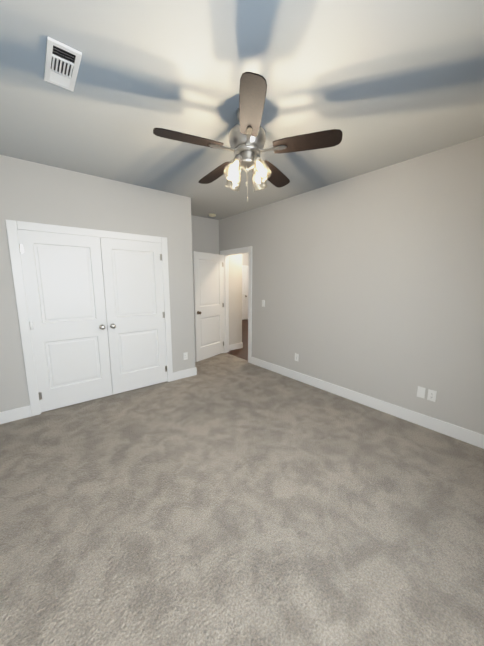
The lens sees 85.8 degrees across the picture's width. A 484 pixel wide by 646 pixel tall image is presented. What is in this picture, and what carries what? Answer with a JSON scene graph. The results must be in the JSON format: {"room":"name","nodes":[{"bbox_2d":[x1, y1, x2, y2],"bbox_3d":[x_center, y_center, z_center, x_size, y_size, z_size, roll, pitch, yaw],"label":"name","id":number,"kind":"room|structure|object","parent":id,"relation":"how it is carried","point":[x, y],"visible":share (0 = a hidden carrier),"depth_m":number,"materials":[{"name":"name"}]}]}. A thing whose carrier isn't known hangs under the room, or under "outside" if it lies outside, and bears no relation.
{"room":"empty bedroom","nodes":[
{"label":"empty bedroom","id":0,"kind":"room"},
{"bbox_2d":[0,155,194,411],"bbox_3d":[-1.808,-0.380,3.293,2.607,2.740,0.120,-7,12,-39],"label":"wall","id":1,"kind":"structure","parent":0,"point":[33,192],"depth_m":3.02,"materials":[{"name":"paint"}]},
{"bbox_2d":[0,405,31,423],"bbox_3d":[-2.537,1.014,2.827,0.381,0.132,0.015,-7,12,-39],"label":"baseboard","id":2,"kind":"structure","parent":1,"relation":"attached to","point":[15,414],"depth_m":2.86,"materials":[{"name":"white wood"}]},
{"bbox_2d":[17,229,112,411],"bbox_3d":[-2.023,-0.001,3.077,0.774,2.032,0.101,-7,12,-39],"label":"closet door","id":3,"kind":"structure","parent":1,"relation":"in","point":[64,285],"depth_m":3.06,"materials":[{"name":"white wood"}]},
{"bbox_2d":[5,219,172,415],"bbox_3d":[-1.726,-0.075,3.320,1.706,2.130,0.018,-7,12,-39],"label":"trim","id":4,"kind":"structure","parent":1,"relation":"attached to","point":[12,226],"depth_m":2.90,"materials":[{"name":"white wood"}]},
{"bbox_2d":[100,237,167,394],"bbox_3d":[-1.420,-0.077,3.563,0.774,2.032,0.101,-7,12,-39],"label":"closet door","id":5,"kind":"structure","parent":1,"relation":"in","point":[133,288],"depth_m":3.55,"materials":[{"name":"white wood"}]},
{"bbox_2d":[173,367,196,380],"bbox_3d":[-0.906,0.808,4.140,0.415,0.132,0.015,-7,12,-39],"label":"baseboard","id":6,"kind":"structure","parent":1,"relation":"attached to","point":[181,374],"depth_m":4.13,"materials":[{"name":"white wood"}]},
{"bbox_2d":[183,352,187,359],"bbox_3d":[-0.892,0.524,4.110,0.070,0.115,0.009,-7,12,-39],"label":"outlet","id":7,"kind":"object","parent":1,"relation":"attached to","point":[185,356],"visible":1,"depth_m":4.11,"materials":[{"name":"white plastic"}]},
{"bbox_2d":[191,215,241,344],"bbox_3d":[-1.718,-0.574,4.516,4.310,2.740,0.154,-7,12,-39],"label":"wall","id":8,"kind":"structure","parent":0,"point":[235,299],"depth_m":5.57,"materials":[{"name":"paint"}]},
{"bbox_2d":[229,342,242,350],"bbox_3d":[-0.161,0.534,5.867,0.457,0.132,0.015,-7,12,-39],"label":"baseboard","id":9,"kind":"structure","parent":8,"relation":"attached to","point":[235,346],"depth_m":5.88,"materials":[{"name":"white wood"}]},
{"bbox_2d":[227,319,247,360],"bbox_3d":[2.240,0.490,6.753,5.470,0.049,8.720,-7,12,-39],"label":"floor","id":10,"kind":"structure","parent":0,"point":[242,353],"depth_m":6.06,"materials":[{"name":"brown wood"}]},
{"bbox_2d":[0,353,483,645],"bbox_3d":[-0.284,1.150,2.579,3.780,0.050,5.354,-7,12,-39],"label":"floor carpet","id":11,"kind":"object","parent":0,"point":[224,499],"visible":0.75,"depth_m":1.66,"materials":[{"name":"grey carpet"}]},
{"bbox_2d":[0,0,483,219],"bbox_3d":[0.779,-2.106,5.131,9.250,0.100,8.720,-7,12,-39],"label":"ceiling","id":12,"kind":"structure","parent":0,"point":[379,84],"depth_m":1.65,"materials":[{"name":"grey paint"}]},
{"bbox_2d":[44,37,81,90],"bbox_3d":[-1.038,-1.473,1.500,0.150,0.012,0.355,-7,12,-39],"label":"ceiling vent","id":13,"kind":"object","parent":12,"relation":"in","point":[62,63],"visible":0.98,"depth_m":1.48,"materials":[{"name":"white"}]},
{"bbox_2d":[153,72,342,201],"bbox_3d":[0.010,-1.241,1.971,1.270,0.616,1.220,-7,12,-39],"label":"ceiling fan","id":14,"kind":"object","parent":12,"relation":"hanging from","point":[247,136],"visible":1,"depth_m":1.81,"materials":[{"name":"brown wood"}]},
{"bbox_2d":[242,253,248,265],"bbox_3d":[-0.268,-1.445,9.991,4.940,2.740,0.120,-7,12,-39],"label":"wall","id":15,"kind":"structure","parent":0,"point":[245,259],"depth_m":10.09,"materials":[{"name":"paint"}]},
{"bbox_2d":[242,268,246,319],"bbox_3d":[-0.152,-1.116,10.087,0.866,2.032,0.167,-7,12,-39],"label":"door","id":16,"kind":"structure","parent":15,"relation":"in","point":[244,293],"depth_m":10.27,"materials":[{"name":"white wood"}]},
{"bbox_2d":[242,265,248,319],"bbox_3d":[-0.132,-1.147,10.061,1.024,2.130,0.018,-7,12,-39],"label":"door frame","id":17,"kind":"structure","parent":15,"relation":"attached to","point":[244,266],"depth_m":10.27,"materials":[{"name":"white wood"}]},
{"bbox_2d":[219,136,483,434],"bbox_3d":[1.192,-0.414,3.545,0.120,2.740,5.354,-7,12,-39],"label":"wall","id":18,"kind":"structure","parent":0,"point":[371,284],"depth_m":2.93,"materials":[{"name":"paint"}]},
{"bbox_2d":[220,246,251,362],"bbox_3d":[-0.082,-0.361,5.136,0.156,2.130,0.980,-7,12,-39],"label":"door frame","id":19,"kind":"structure","parent":18,"relation":"attached to","point":[238,250],"depth_m":5.21,"materials":[{"name":"white wood"}]},
{"bbox_2d":[192,251,223,361],"bbox_3d":[-0.633,-0.321,5.097,0.167,2.032,0.820,6,11,34],"label":"entry door","id":20,"kind":"structure","parent":19,"relation":"attached to","point":[208,294],"depth_m":5.04,"materials":[{"name":"white wood"}]},
{"bbox_2d":[251,357,483,448],"bbox_3d":[1.463,0.944,3.314,0.015,0.132,4.083,-7,12,-39],"label":"baseboard","id":21,"kind":"structure","parent":18,"relation":"attached to","point":[454,431],"depth_m":3.03,"materials":[{"name":"white wood"}]},
{"bbox_2d":[417,386,425,397],"bbox_3d":[1.893,0.733,2.751,0.009,0.115,0.070,-7,12,-39],"label":"outlet","id":22,"kind":"object","parent":18,"relation":"attached to","point":[421,392],"visible":1,"depth_m":2.75,"materials":[{"name":"white plastic"}]},
{"bbox_2d":[427,389,436,401],"bbox_3d":[1.954,0.747,2.678,0.009,0.115,0.070,-7,12,-39],"label":"electrical outlet","id":23,"kind":"object","parent":18,"relation":"attached to","point":[431,395],"visible":1,"depth_m":2.67,"materials":[{"name":"white plastic"}]}
]}

